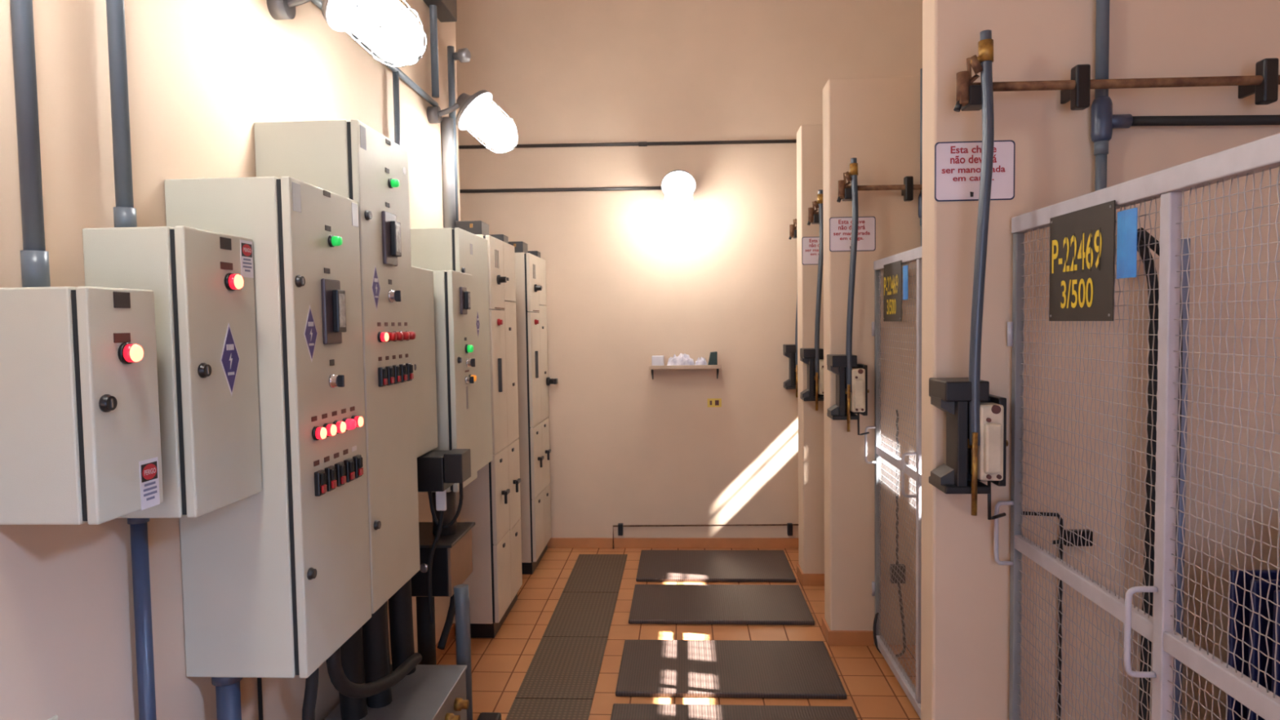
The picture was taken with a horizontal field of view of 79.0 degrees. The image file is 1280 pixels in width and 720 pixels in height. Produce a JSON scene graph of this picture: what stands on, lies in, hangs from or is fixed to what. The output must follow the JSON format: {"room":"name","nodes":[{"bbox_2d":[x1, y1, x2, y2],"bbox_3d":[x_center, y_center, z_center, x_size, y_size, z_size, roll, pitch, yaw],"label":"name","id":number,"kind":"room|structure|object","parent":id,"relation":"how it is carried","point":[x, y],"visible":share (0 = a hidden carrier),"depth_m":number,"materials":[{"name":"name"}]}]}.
{"room":"electrical room","nodes":[
{"label":"electrical room","id":0,"kind":"room"},
{"bbox_2d":[0,0,460,719],"bbox_3d":[-1.618,-0.479,1.084,0.860,4.200,6.630,-1,3,3],"label":"wall","id":1,"kind":"structure","parent":0,"point":[201,73],"depth_m":1.79,"materials":[{"name":"paint"}]},
{"bbox_2d":[9,0,50,287],"bbox_3d":[-1.146,-1.066,1.410,0.042,1.872,0.042,-1,3,3],"label":"conduit","id":2,"kind":"object","parent":1,"relation":"attached to","point":[34,259],"visible":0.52,"depth_m":1.43,"materials":[{"name":"grey plastic"}]},
{"bbox_2d":[0,286,163,524],"bbox_3d":[-1.045,0.079,1.458,0.226,0.423,0.175,-1,3,3],"label":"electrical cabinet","id":3,"kind":"object","parent":1,"relation":"attached to","point":[80,439],"visible":1,"depth_m":1.38,"materials":[{"name":"beige metal"}]},
{"bbox_2d":[117,342,143,364],"bbox_3d":[-0.947,-0.013,1.448,0.027,0.040,0.040,-1,3,3],"label":"lamp","id":4,"kind":"object","parent":3,"relation":"attached to","point":[127,353],"depth_m":1.44,"materials":[{"name":"red plastic"}]},
{"bbox_2d":[106,0,137,227],"bbox_3d":[-1.134,-1.146,1.649,0.042,1.737,0.042,-1,3,3],"label":"conduit","id":5,"kind":"object","parent":1,"relation":"attached to","point":[124,211],"visible":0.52,"depth_m":1.67,"materials":[{"name":"grey plastic"}]},
{"bbox_2d":[127,518,156,719],"bbox_3d":[-1.102,0.956,1.748,0.042,1.254,0.042,-1,3,3],"label":"conduit","id":6,"kind":"object","parent":1,"relation":"attached to","point":[138,526],"visible":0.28,"depth_m":1.72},
{"bbox_2d":[82,226,262,518],"bbox_3d":[-1.020,0.023,1.739,0.246,0.607,0.257,-1,3,3],"label":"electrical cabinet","id":7,"kind":"object","parent":1,"relation":"attached to","point":[201,281],"visible":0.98,"depth_m":1.63,"materials":[{"name":"beige metal"}]},
{"bbox_2d":[224,272,243,290],"bbox_3d":[-0.912,-0.176,1.749,0.027,0.040,0.040,-1,3,3],"label":"lamp","id":8,"kind":"object","parent":7,"relation":"attached to","point":[233,281],"depth_m":1.74,"materials":[{"name":"red plastic"}]},
{"bbox_2d":[211,676,243,719],"bbox_3d":[-1.040,1.176,1.986,0.071,0.789,0.071,-1,3,3],"label":"conduit","id":9,"kind":"object","parent":1,"relation":"attached to","point":[228,690],"visible":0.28,"depth_m":1.95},
{"bbox_2d":[257,677,262,719],"bbox_3d":[-1.093,1.059,2.239,0.012,1.000,0.012,-1,3,3],"label":"cable","id":10,"kind":"object","parent":1,"relation":"attached to","point":[259,679],"visible":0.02,"depth_m":2.23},
{"bbox_2d":[164,176,371,678],"bbox_3d":[-0.950,0.164,2.077,0.343,1.220,0.397,-1,3,3],"label":"electrical cabinet","id":11,"kind":"object","parent":1,"relation":"attached to","point":[276,580],"visible":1,"depth_m":1.90,"materials":[{"name":"beige metal"}]},
{"bbox_2d":[302,667,318,719],"bbox_3d":[-0.860,1.167,2.130,0.046,0.797,0.192,-1,3,3],"label":"hose","id":12,"kind":"object","parent":11,"relation":"attached to","point":[312,682],"visible":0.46,"depth_m":2.04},
{"bbox_2d":[311,426,326,439],"bbox_3d":[-0.806,0.184,1.956,0.027,0.035,0.035,-1,3,3],"label":"lamp","id":13,"kind":"object","parent":11,"relation":"attached to","point":[318,433],"depth_m":1.94,"materials":[{"name":"red plastic"}]},
{"bbox_2d":[323,422,337,436],"bbox_3d":[-0.802,0.182,2.013,0.027,0.035,0.035,-1,3,3],"label":"lamp","id":14,"kind":"object","parent":11,"relation":"attached to","point":[331,429],"depth_m":2.00,"materials":[{"name":"red plastic"}]},
{"bbox_2d":[328,235,342,247],"bbox_3d":[-0.805,-0.315,2.055,0.030,0.031,0.031,-1,3,3],"label":"lamp","id":15,"kind":"object","parent":11,"relation":"attached to","point":[334,241],"depth_m":2.04,"materials":[{"name":"green plastic"}]},
{"bbox_2d":[328,374,344,387],"bbox_3d":[-0.798,0.056,2.051,0.034,0.035,0.035,-1,3,3],"label":"switch","id":16,"kind":"object","parent":11,"relation":"attached to","point":[335,380],"depth_m":2.05,"materials":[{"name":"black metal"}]},
{"bbox_2d":[333,420,346,433],"bbox_3d":[-0.799,0.179,2.069,0.027,0.035,0.035,-1,3,3],"label":"lamp","id":17,"kind":"object","parent":11,"relation":"attached to","point":[340,425],"depth_m":2.06,"materials":[{"name":"red plastic"}]},
{"bbox_2d":[342,417,356,431],"bbox_3d":[-0.795,0.176,2.125,0.030,0.035,0.035,-1,3,3],"label":"lamp","id":18,"kind":"object","parent":11,"relation":"attached to","point":[351,424],"depth_m":2.11,"materials":[{"name":"red plastic"}]},
{"bbox_2d":[351,415,363,427],"bbox_3d":[-0.793,0.173,2.182,0.027,0.035,0.035,-1,3,3],"label":"lamp","id":19,"kind":"object","parent":11,"relation":"attached to","point":[359,420],"depth_m":2.17,"materials":[{"name":"red plastic"}]},
{"bbox_2d":[325,647,422,697],"bbox_3d":[-0.828,0.937,2.502,0.067,0.369,0.645,-1,3,5],"label":"hose","id":20,"kind":"object","parent":11,"relation":"attached to","point":[339,679],"visible":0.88,"depth_m":2.32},
{"bbox_2d":[253,119,420,613],"bbox_3d":[-0.929,0.022,2.486,0.343,1.453,0.415,-1,3,3],"label":"electrical cabinet","id":21,"kind":"object","parent":1,"relation":"attached to","point":[352,160],"visible":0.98,"depth_m":2.38,"materials":[{"name":"beige metal"}]},
{"bbox_2d":[338,626,367,719],"bbox_3d":[-0.963,1.145,2.591,0.098,0.798,0.089,-1,3,3],"label":"hose","id":22,"kind":"object","parent":21,"relation":"hanging from","point":[352,651],"visible":0.37,"depth_m":2.55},
{"bbox_2d":[362,601,392,708],"bbox_3d":[-0.908,1.140,2.678,0.098,0.798,0.089,-1,3,3],"label":"hose","id":23,"kind":"object","parent":21,"relation":"hanging from","point":[375,630],"visible":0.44,"depth_m":2.64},
{"bbox_2d":[377,331,389,342],"bbox_3d":[-0.785,-0.071,2.380,0.027,0.033,0.033,-1,3,3],"label":"lamp","id":24,"kind":"object","parent":21,"relation":"attached to","point":[383,336],"depth_m":2.37,"materials":[{"name":"red plastic"}]},
{"bbox_2d":[386,331,396,342],"bbox_3d":[-0.780,-0.073,2.437,0.030,0.033,0.033,-1,3,3],"label":"lamp","id":25,"kind":"object","parent":21,"relation":"attached to","point":[393,335],"depth_m":2.43,"materials":[{"name":"red plastic"}]},
{"bbox_2d":[387,178,399,188],"bbox_3d":[-0.784,-0.564,2.478,0.030,0.031,0.031,-1,3,3],"label":"lamp","id":26,"kind":"object","parent":21,"relation":"attached to","point":[392,183],"depth_m":2.47,"materials":[{"name":"green plastic"}]},
{"bbox_2d":[387,289,400,302],"bbox_3d":[-0.778,-0.203,2.470,0.034,0.040,0.040,-1,3,3],"label":"switch","id":27,"kind":"object","parent":21,"relation":"attached to","point":[393,295],"depth_m":2.46,"materials":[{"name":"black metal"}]},
{"bbox_2d":[392,331,403,341],"bbox_3d":[-0.777,-0.076,2.494,0.030,0.033,0.033,-1,3,3],"label":"lamp","id":28,"kind":"object","parent":21,"relation":"attached to","point":[399,335],"depth_m":2.48,"materials":[{"name":"red plastic"}]},
{"bbox_2d":[388,577,416,675],"bbox_3d":[-0.897,1.015,2.912,0.098,1.024,0.089,-1,3,3],"label":"hose","id":29,"kind":"object","parent":21,"relation":"hanging from","point":[400,604],"visible":0.3,"depth_m":2.87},
{"bbox_2d":[399,330,409,341],"bbox_3d":[-0.774,-0.079,2.552,0.030,0.033,0.033,-1,3,3],"label":"lamp","id":30,"kind":"object","parent":21,"relation":"attached to","point":[406,335],"depth_m":2.54,"materials":[{"name":"red plastic"}]},
{"bbox_2d":[405,330,415,340],"bbox_3d":[-0.771,-0.082,2.609,0.030,0.033,0.033,-1,3,3],"label":"lamp","id":31,"kind":"object","parent":21,"relation":"attached to","point":[412,335],"depth_m":2.60,"materials":[{"name":"red plastic"}]},
{"bbox_2d":[266,0,426,66],"bbox_3d":[-0.886,-1.044,2.364,0.471,0.302,0.236,-1,3,3],"label":"wall lamp","id":32,"kind":"object","parent":1,"relation":"attached to","point":[387,27],"visible":1,"depth_m":2.31,"materials":[{"name":"glass"}]},
{"bbox_2d":[337,0,424,65],"bbox_3d":[-0.786,-1.027,2.359,0.253,0.251,0.168,-1,3,3],"label":"glass jar","id":33,"kind":"object","parent":32,"relation":"on","point":[387,27],"depth_m":2.30,"materials":[{"name":"glass"}]},
{"bbox_2d":[311,0,438,106],"bbox_3d":[-1.085,-1.198,2.528,0.028,0.028,2.640,-1,3,3],"label":"conduit","id":34,"kind":"object","parent":1,"relation":"attached to","point":[402,76],"visible":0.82,"depth_m":3.36,"materials":[{"name":"grey plastic"}]},
{"bbox_2d":[392,71,400,146],"bbox_3d":[-1.043,-0.793,3.173,0.026,0.873,0.336,-1,3,3],"label":"conduit","id":35,"kind":"object","parent":1,"relation":"attached to","point":[395,74],"visible":0.23,"depth_m":3.30,"materials":[{"name":"grey plastic"}]},
{"bbox_2d":[411,266,437,457],"bbox_3d":[-0.940,0.007,2.921,0.272,0.701,0.320,-1,3,3],"label":"upper cabinet","id":36,"kind":"object","parent":1,"relation":"attached to","point":[422,279],"visible":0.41,"depth_m":2.94,"materials":[{"name":"beige metal"}]},
{"bbox_2d":[429,4,439,97],"bbox_3d":[-1.023,-2.007,3.808,0.036,1.410,0.036,-1,3,3],"label":"conduit","id":37,"kind":"object","parent":1,"relation":"attached to","point":[433,8],"visible":1,"depth_m":3.82,"materials":[{"name":"grey plastic"}]},
{"bbox_2d":[422,0,457,22],"bbox_3d":[-1.001,-1.805,3.872,0.089,0.120,0.310,-1,3,3],"label":"junction box","id":38,"kind":"object","parent":1,"relation":"attached to","point":[446,10],"visible":0.94,"depth_m":3.91,"materials":[{"name":"grey metal"}]},
{"bbox_2d":[411,522,475,596],"bbox_3d":[-0.894,0.848,3.311,0.299,0.223,0.360,-1,3,3],"label":"box","id":39,"kind":"object","parent":1,"relation":"attached to","point":[452,559],"visible":0.54,"depth_m":3.16,"materials":[{"name":"black metal"}]},
{"bbox_2d":[437,594,454,649],"bbox_3d":[-0.794,1.066,3.226,0.036,0.221,0.185,0,3,10],"label":"hose","id":40,"kind":"object","parent":39,"relation":"attached to","point":[451,614],"visible":0.65,"depth_m":3.20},
{"bbox_2d":[417,448,471,491],"bbox_3d":[-0.863,0.419,2.977,0.409,0.140,0.160,-1,3,3],"label":"box","id":41,"kind":"object","parent":1,"relation":"attached to","point":[437,470],"visible":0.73,"depth_m":2.90,"materials":[{"name":"black plastic"}]},
{"bbox_2d":[435,489,446,511],"bbox_3d":[-0.762,0.533,2.974,0.040,0.090,0.015,-1,3,3],"label":"plug","id":42,"kind":"object","parent":41,"relation":"hanging from","point":[441,496],"visible":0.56,"depth_m":2.97,"materials":[{"name":"white plastic"}]},
{"bbox_2d":[427,511,444,623],"bbox_3d":[-0.784,0.798,2.981,0.066,0.442,0.036,-1,3,3],"label":"cable","id":43,"kind":"object","parent":42,"relation":"hanging from","point":[441,513],"visible":1,"depth_m":2.97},
{"bbox_2d":[427,482,462,528],"bbox_3d":[-0.758,0.561,3.023,0.146,0.196,0.024,-1,3,3],"label":"cable","id":44,"kind":"object","parent":41,"relation":"hanging from","point":[430,497],"visible":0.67,"depth_m":3.02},
{"bbox_2d":[435,623,455,662],"bbox_3d":[-1.151,1.576,1.160,0.012,0.075,6.630,-1,3,3],"label":"baseboard","id":45,"kind":"structure","parent":1,"relation":"attached to","point":[439,652],"depth_m":3.99,"materials":[{"name":"ceramic"}]},
{"bbox_2d":[417,270,477,492],"bbox_3d":[-0.881,0.084,3.317,0.343,0.907,0.300,-1,3,3],"label":"upper cabinet","id":46,"kind":"object","parent":1,"relation":"attached to","point":[455,378],"visible":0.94,"depth_m":3.18,"materials":[{"name":"beige metal"}]},
{"bbox_2d":[431,490,457,535],"bbox_3d":[-0.829,0.618,3.286,0.097,0.228,0.097,-1,3,3],"label":"stub","id":47,"kind":"object","parent":46,"relation":"attached to","point":[448,514],"visible":0.47,"depth_m":3.25,"materials":[{"name":"metal"}]},
{"bbox_2d":[440,116,456,229],"bbox_3d":[-0.997,-0.957,4.039,0.064,0.590,0.064,-1,3,3],"label":"conduit","id":48,"kind":"object","parent":1,"relation":"attached to","point":[446,124],"visible":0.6,"depth_m":4.01,"materials":[{"name":"metal"}]},
{"bbox_2d":[409,227,493,471],"bbox_3d":[-0.900,-0.034,3.736,0.262,1.133,0.505,-1,3,3],"label":"upper cabinet","id":49,"kind":"object","parent":1,"relation":"attached to","point":[459,250],"visible":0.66,"depth_m":3.72,"materials":[{"name":"beige metal"}]},
{"bbox_2d":[447,45,458,221],"bbox_3d":[-0.994,-1.162,4.129,0.036,0.990,0.036,-1,3,3],"label":"conduit","id":50,"kind":"object","parent":1,"relation":"attached to","point":[451,61],"visible":0.48,"depth_m":4.11,"materials":[{"name":"grey plastic"}]},
{"bbox_2d":[453,48,471,62],"bbox_3d":[-0.940,-1.607,4.096,0.085,0.070,0.070,0,3,15],"label":"conduit gland","id":51,"kind":"object","parent":50,"relation":"attached to","point":[463,55],"visible":1,"depth_m":4.07,"materials":[{"name":"grey paint"}]},
{"bbox_2d":[426,89,518,153],"bbox_3d":[-0.820,-1.171,3.828,0.441,0.302,0.236,-1,3,3],"label":"wall lamp","id":52,"kind":"object","parent":1,"relation":"attached to","point":[477,113],"visible":1,"depth_m":3.77,"materials":[{"name":"glass"}]},
{"bbox_2d":[464,99,516,151],"bbox_3d":[-0.735,-1.155,3.824,0.253,0.251,0.168,-1,3,3],"label":"glass jar","id":53,"kind":"object","parent":52,"relation":"on","point":[483,118],"depth_m":3.76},
{"bbox_2d":[435,547,920,719],"bbox_3d":[0.517,1.611,1.706,5.600,0.100,8.300,-1,3,3],"label":"floor","id":54,"kind":"structure","parent":0,"point":[500,664],"depth_m":3.92,"materials":[{"name":"tile"}]},
{"bbox_2d":[324,664,469,719],"bbox_3d":[-0.838,1.360,2.651,0.405,0.352,0.670,-1,3,3],"label":"box","id":55,"kind":"object","parent":54,"relation":"on","point":[433,691],"visible":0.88,"depth_m":2.75,"materials":[{"name":"grey paint"}]},
{"bbox_2d":[416,596,436,664],"bbox_3d":[-0.918,1.233,3.341,0.073,0.540,0.073,-1,3,3],"label":"black trunking","id":56,"kind":"object","parent":54,"relation":"on","point":[426,636],"visible":0.32,"depth_m":3.31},
{"bbox_2d":[453,583,472,719],"bbox_3d":[-0.701,1.201,3.079,0.061,0.623,0.061,-1,3,3],"label":"pipe","id":57,"kind":"object","parent":54,"relation":"on","point":[461,593],"visible":0.84,"depth_m":3.05,"materials":[{"name":"plastic"}]},
{"bbox_2d":[452,220,522,638],"bbox_3d":[-0.843,0.361,4.327,0.299,2.185,0.600,-1,3,3],"label":"tall cabinet","id":58,"kind":"object","parent":54,"relation":"on","point":[491,501],"visible":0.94,"depth_m":4.12,"materials":[{"name":"beige metal"}]},
{"bbox_2d":[476,711,501,719],"bbox_3d":[-0.620,1.483,3.156,0.090,0.050,0.120,-1,3,3],"label":"block","id":59,"kind":"object","parent":54,"relation":"on","point":[484,715],"visible":1,"depth_m":3.17,"materials":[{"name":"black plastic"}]},
{"bbox_2d":[508,241,557,574],"bbox_3d":[-0.771,0.309,5.358,0.329,2.185,0.600,-1,3,3],"label":"tall cabinet","id":60,"kind":"object","parent":54,"relation":"on","point":[533,380],"visible":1,"depth_m":5.10,"materials":[{"name":"beige metal"}]},
{"bbox_2d":[505,698,592,719],"bbox_3d":[-0.397,1.504,3.075,0.345,0.008,0.654,-1,3,3],"label":"channel cover","id":61,"kind":"object","parent":54,"relation":"on","point":[521,708],"visible":1,"depth_m":3.31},
{"bbox_2d":[515,636,607,699],"bbox_3d":[-0.360,1.472,3.738,0.345,0.008,0.664,-1,3,3],"label":"channel cover","id":62,"kind":"object","parent":54,"relation":"on","point":[560,667],"visible":1,"depth_m":3.69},
{"bbox_2d":[542,592,617,637],"bbox_3d":[-0.322,1.438,4.406,0.345,0.008,0.664,-1,3,3],"label":"channel cover","id":63,"kind":"object","parent":54,"relation":"on","point":[575,614],"visible":1,"depth_m":4.36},
{"bbox_2d":[562,554,627,593],"bbox_3d":[-0.282,1.403,5.129,0.345,0.008,0.774,-1,3,3],"label":"channel cover","id":64,"kind":"object","parent":54,"relation":"on","point":[590,573],"visible":1,"depth_m":5.08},
{"bbox_2d":[635,550,795,582],"bbox_3d":[0.496,1.379,5.215,1.010,0.024,0.620,-1,3,3],"label":"rubber mat","id":65,"kind":"object","parent":54,"relation":"on","point":[654,566],"visible":1,"depth_m":5.15,"materials":[{"name":"rubber"}]},
{"bbox_2d":[628,584,814,625],"bbox_3d":[0.457,1.414,4.509,1.010,0.024,0.585,-1,3,3],"label":"rubber mat","id":66,"kind":"object","parent":54,"relation":"on","point":[669,604],"visible":1,"depth_m":4.45,"materials":[{"name":"rubber"}]},
{"bbox_2d":[615,639,847,698],"bbox_3d":[0.411,1.455,3.679,1.010,0.024,0.570,-1,3,3],"label":"rubber mat","id":67,"kind":"object","parent":54,"relation":"on","point":[714,668],"visible":1,"depth_m":3.62,"materials":[{"name":"rubber"}]},
{"bbox_2d":[610,703,857,719],"bbox_3d":[0.373,1.488,3.009,1.010,0.024,0.575,-1,3,3],"label":"rubber mat","id":68,"kind":"object","parent":54,"relation":"on","point":[620,711],"visible":1,"depth_m":3.23,"materials":[{"name":"rubber"}]},
{"bbox_2d":[872,583,906,657],"bbox_3d":[1.235,1.280,3.827,0.160,0.327,0.140,-1,3,3],"label":"cable","id":69,"kind":"object","parent":54,"relation":"on","point":[900,593],"visible":0.69,"depth_m":3.85,"materials":[{"name":"black plastic"}]},
{"bbox_2d":[1137,237,1159,719],"bbox_3d":[1.369,0.586,2.139,0.095,1.880,0.025,-1,3,3],"label":"power cable","id":70,"kind":"object","parent":54,"relation":"on","point":[1151,300],"visible":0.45,"depth_m":2.11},
{"bbox_2d":[1137,227,1182,673],"bbox_3d":[1.382,0.589,2.088,0.125,1.880,0.025,-1,3,3],"label":"power cable","id":71,"kind":"object","parent":54,"relation":"on","point":[1152,246],"visible":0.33,"depth_m":2.05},
{"bbox_2d":[1172,238,1191,719],"bbox_3d":[1.535,0.589,2.222,0.040,1.860,0.040,-1,3,3],"label":"pipe","id":72,"kind":"object","parent":54,"relation":"on","point":[1185,249],"visible":0.24,"depth_m":2.19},
{"bbox_2d":[1226,569,1279,719],"bbox_3d":[1.994,0.890,1.548,1.075,1.310,0.880,-1,3,3],"label":"transformer","id":73,"kind":"object","parent":54,"relation":"on","point":[1264,573],"visible":0.72,"depth_m":1.87,"materials":[{"name":"blue paint"}]},
{"bbox_2d":[455,0,922,537],"bbox_3d":[0.757,-0.735,5.612,5.100,4.200,0.150,-1,3,3],"label":"wall","id":74,"kind":"structure","parent":0,"point":[631,279],"depth_m":5.57,"materials":[{"name":"paint"}]},
{"bbox_2d":[459,186,662,192],"bbox_3d":[-0.758,-1.221,5.577,2.070,0.045,0.025,-1,3,3],"label":"conduit","id":75,"kind":"object","parent":74,"relation":"attached to","point":[655,188],"visible":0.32,"depth_m":5.56,"materials":[{"name":"grey metal"}]},
{"bbox_2d":[458,139,796,148],"bbox_3d":[-0.104,-1.536,5.525,3.390,0.060,0.032,-1,3,3],"label":"conduit","id":76,"kind":"object","parent":74,"relation":"attached to","point":[762,141],"visible":0.7,"depth_m":5.51,"materials":[{"name":"grey metal"}]},
{"bbox_2d":[547,537,798,548],"bbox_3d":[0.784,1.329,5.632,5.100,0.075,0.012,-1,3,3],"label":"baseboard","id":77,"kind":"structure","parent":74,"relation":"attached to","point":[619,543],"depth_m":5.66,"materials":[{"name":"tile"}]},
{"bbox_2d":[661,169,695,213],"bbox_3d":[0.265,-1.135,5.313,0.236,0.302,0.461,-1,3,3],"label":"wall lamp","id":78,"kind":"object","parent":74,"relation":"attached to","point":[677,186],"visible":1,"depth_m":5.17,"materials":[{"name":"glass"}]},
{"bbox_2d":[666,176,690,213],"bbox_3d":[0.260,-1.112,5.219,0.168,0.251,0.253,-1,3,3],"label":"glass jar","id":79,"kind":"object","parent":78,"relation":"on","point":[677,188],"depth_m":5.14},
{"bbox_2d":[648,364,721,379],"bbox_3d":[0.320,0.087,5.516,0.507,0.110,0.173,-1,3,3],"label":"wall shelf","id":80,"kind":"object","parent":74,"relation":"attached to","point":[717,367],"visible":1,"depth_m":5.43,"materials":[{"name":"metal"}]},
{"bbox_2d":[651,355,664,365],"bbox_3d":[0.128,0.008,5.513,0.085,0.076,0.110,-1,3,3],"label":"box","id":81,"kind":"object","parent":80,"relation":"on","point":[659,360],"visible":0.86,"depth_m":5.46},
{"bbox_2d":[666,353,694,365],"bbox_3d":[0.290,-0.003,5.504,0.200,0.094,0.120,-1,3,3],"label":"bundle","id":82,"kind":"object","parent":80,"relation":"on","point":[682,359],"visible":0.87,"depth_m":5.46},
{"bbox_2d":[707,351,717,364],"bbox_3d":[0.511,-0.009,5.476,0.065,0.100,0.100,-1,3,3],"label":"folder","id":83,"kind":"object","parent":80,"relation":"on","point":[713,360],"visible":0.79,"depth_m":5.43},
{"bbox_2d":[612,523,798,549],"bbox_3d":[0.540,1.278,5.628,1.486,0.185,0.040,-1,3,3],"label":"pipe","id":84,"kind":"object","parent":74,"relation":"attached to","point":[789,526],"visible":0.96,"depth_m":5.62,"materials":[{"name":"brown metal"}]},
{"bbox_2d":[707,398,721,407],"bbox_3d":[0.537,0.309,5.599,0.100,0.062,0.003,-1,3,3],"label":"sticker","id":85,"kind":"object","parent":74,"relation":"attached to","point":[712,402],"visible":1,"depth_m":5.60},
{"bbox_2d":[782,218,797,397],"bbox_3d":[2.106,-0.391,5.395,2.191,1.327,0.168,-1,3,3],"label":"mechanism","id":86,"kind":"object","parent":74,"relation":"attached to","point":[790,351],"visible":0.27,"depth_m":5.40,"materials":[{"name":"black metal"}]},
{"bbox_2d":[796,124,824,573],"bbox_3d":[2.135,-0.030,4.793,2.274,2.830,0.200,-1,3,3],"label":"wall","id":87,"kind":"structure","parent":0,"point":[809,136],"depth_m":4.78,"materials":[{"name":"paint"}]},
{"bbox_2d":[800,189,823,410],"bbox_3d":[2.062,-0.352,4.597,2.191,1.327,0.168,-1,3,3],"label":"mechanism","id":88,"kind":"object","parent":87,"relation":"attached to","point":[813,357],"visible":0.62,"depth_m":4.60,"materials":[{"name":"black metal"}]},
{"bbox_2d":[801,236,823,264],"bbox_3d":[1.098,-0.665,4.717,0.225,0.169,0.003,-1,3,3],"label":"warning sign","id":89,"kind":"object","parent":87,"relation":"attached to","point":[810,245],"visible":0.41,"depth_m":4.72,"materials":[{"name":"white plastic"}]},
{"bbox_2d":[822,75,920,644],"bbox_3d":[2.085,0.014,3.891,2.274,2.830,0.170,-1,3,3],"label":"wall","id":90,"kind":"structure","parent":0,"point":[875,121],"depth_m":3.85,"materials":[{"name":"paint"}]},
{"bbox_2d":[796,563,873,645],"bbox_3d":[1.098,1.380,4.475,0.226,0.075,1.114,-1,3,3],"label":"baseboard","id":91,"kind":"structure","parent":90,"relation":"attached to","point":[833,637],"depth_m":3.92,"materials":[{"name":"tile"}]},
{"bbox_2d":[829,216,875,251],"bbox_3d":[1.049,-0.621,3.830,0.225,0.169,0.003,-1,3,3],"label":"warning sign","id":92,"kind":"object","parent":90,"relation":"attached to","point":[840,228],"visible":0.76,"depth_m":3.83,"materials":[{"name":"white plastic"}]},
{"bbox_2d":[826,157,922,435],"bbox_3d":[2.012,-0.308,3.709,2.191,1.327,0.168,-1,3,3],"label":"mechanism","id":93,"kind":"object","parent":90,"relation":"attached to","point":[852,391],"visible":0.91,"depth_m":3.71,"materials":[{"name":"black plastic"}]},
{"bbox_2d":[864,246,921,718],"bbox_3d":[1.111,0.500,3.148,0.094,1.902,1.429,-1,3,3],"label":"gate","id":94,"kind":"object","parent":90,"relation":"attached to","point":[913,692],"visible":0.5,"depth_m":3.42,"materials":[{"name":"metal"}]},
{"bbox_2d":[883,260,902,321],"bbox_3d":[1.122,-0.302,3.452,0.005,0.260,0.294,-1,3,3],"label":"plate","id":95,"kind":"object","parent":94,"relation":"attached to","point":[892,272],"visible":1,"depth_m":3.43,"materials":[{"name":"grey paint"}]},
{"bbox_2d":[902,265,907,299],"bbox_3d":[1.109,-0.323,3.248,0.005,0.142,0.072,-1,3,3],"label":"card","id":96,"kind":"object","parent":94,"relation":"hanging from","point":[905,267],"visible":1,"depth_m":3.23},
{"bbox_2d":[896,409,897,565],"bbox_3d":[1.276,0.634,3.851,0.009,0.780,0.009,0,3,26],"label":"conduit","id":97,"kind":"object","parent":90,"relation":"attached to","point":[896,410],"visible":0.42,"depth_m":3.85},
{"bbox_2d":[889,564,905,583],"bbox_3d":[1.289,1.068,3.879,0.070,0.090,0.035,-1,3,3],"label":"terminal","id":98,"kind":"object","parent":90,"relation":"attached to","point":[899,566],"visible":0.47,"depth_m":3.86,"materials":[{"name":"black plastic"}]},
{"bbox_2d":[918,68,922,246],"bbox_3d":[2.227,-0.881,3.723,1.750,1.070,0.051,-1,3,3],"label":"conduit","id":99,"kind":"object","parent":90,"relation":"attached to","point":[920,196],"visible":0.26,"depth_m":3.76,"materials":[{"name":"grey plastic"}]},
{"bbox_2d":[920,0,1279,719],"bbox_3d":[1.994,0.080,2.260,2.274,2.860,0.120,-1,3,3],"label":"wall","id":100,"kind":"structure","parent":0,"point":[965,593],"depth_m":2.23,"materials":[{"name":"paint"}]},
{"bbox_2d":[934,140,1015,201],"bbox_3d":[0.959,-0.542,2.224,0.225,0.169,0.003,-1,3,3],"label":"warning sign","id":101,"kind":"object","parent":100,"relation":"attached to","point":[957,164],"visible":0.77,"depth_m":2.22,"materials":[{"name":"white plastic"}]},
{"bbox_2d":[1022,511,1062,719],"bbox_3d":[1.172,0.980,2.275,0.121,1.086,0.011,-1,3,3],"label":"conduit","id":102,"kind":"object","parent":100,"relation":"attached to","point":[1026,513],"visible":0.55,"depth_m":2.25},
{"bbox_2d":[1051,528,1093,546],"bbox_3d":[1.250,0.515,2.248,0.111,0.045,0.025,-1,3,3],"label":"terminal","id":103,"kind":"object","parent":100,"relation":"attached to","point":[1083,535],"visible":0.66,"depth_m":2.23,"materials":[{"name":"black plastic"}]},
{"bbox_2d":[928,30,1279,519],"bbox_3d":[1.923,-0.229,2.104,2.191,1.327,0.168,-1,3,3],"label":"mechanism","id":104,"kind":"object","parent":100,"relation":"attached to","point":[976,442],"visible":1,"depth_m":2.10,"materials":[{"name":"black metal"}]},
{"bbox_2d":[994,133,1279,719],"bbox_3d":[1.022,0.579,1.550,0.094,1.902,1.429,-1,3,3],"label":"gate","id":105,"kind":"object","parent":100,"relation":"attached to","point":[1263,154],"visible":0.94,"depth_m":1.55,"materials":[{"name":"metal"}]},
{"bbox_2d":[1048,200,1115,320],"bbox_3d":[1.031,-0.222,1.822,0.005,0.260,0.294,-1,3,3],"label":"plate","id":106,"kind":"object","parent":105,"relation":"attached to","point":[1082,242],"visible":1,"depth_m":1.80,"materials":[{"name":"grey paint"}]},
{"bbox_2d":[1116,207,1137,279],"bbox_3d":[1.018,-0.243,1.627,0.005,0.142,0.072,-1,3,3],"label":"card","id":107,"kind":"object","parent":105,"relation":"hanging from","point":[1126,230],"visible":1,"depth_m":1.62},
{"bbox_2d":[1090,0,1279,191],"bbox_3d":[2.134,-1.076,2.104,1.750,1.620,0.051,-1,3,3],"label":"conduit","id":108,"kind":"object","parent":100,"relation":"attached to","point":[1103,121],"visible":0.94,"depth_m":2.15,"materials":[{"name":"grey plastic"}]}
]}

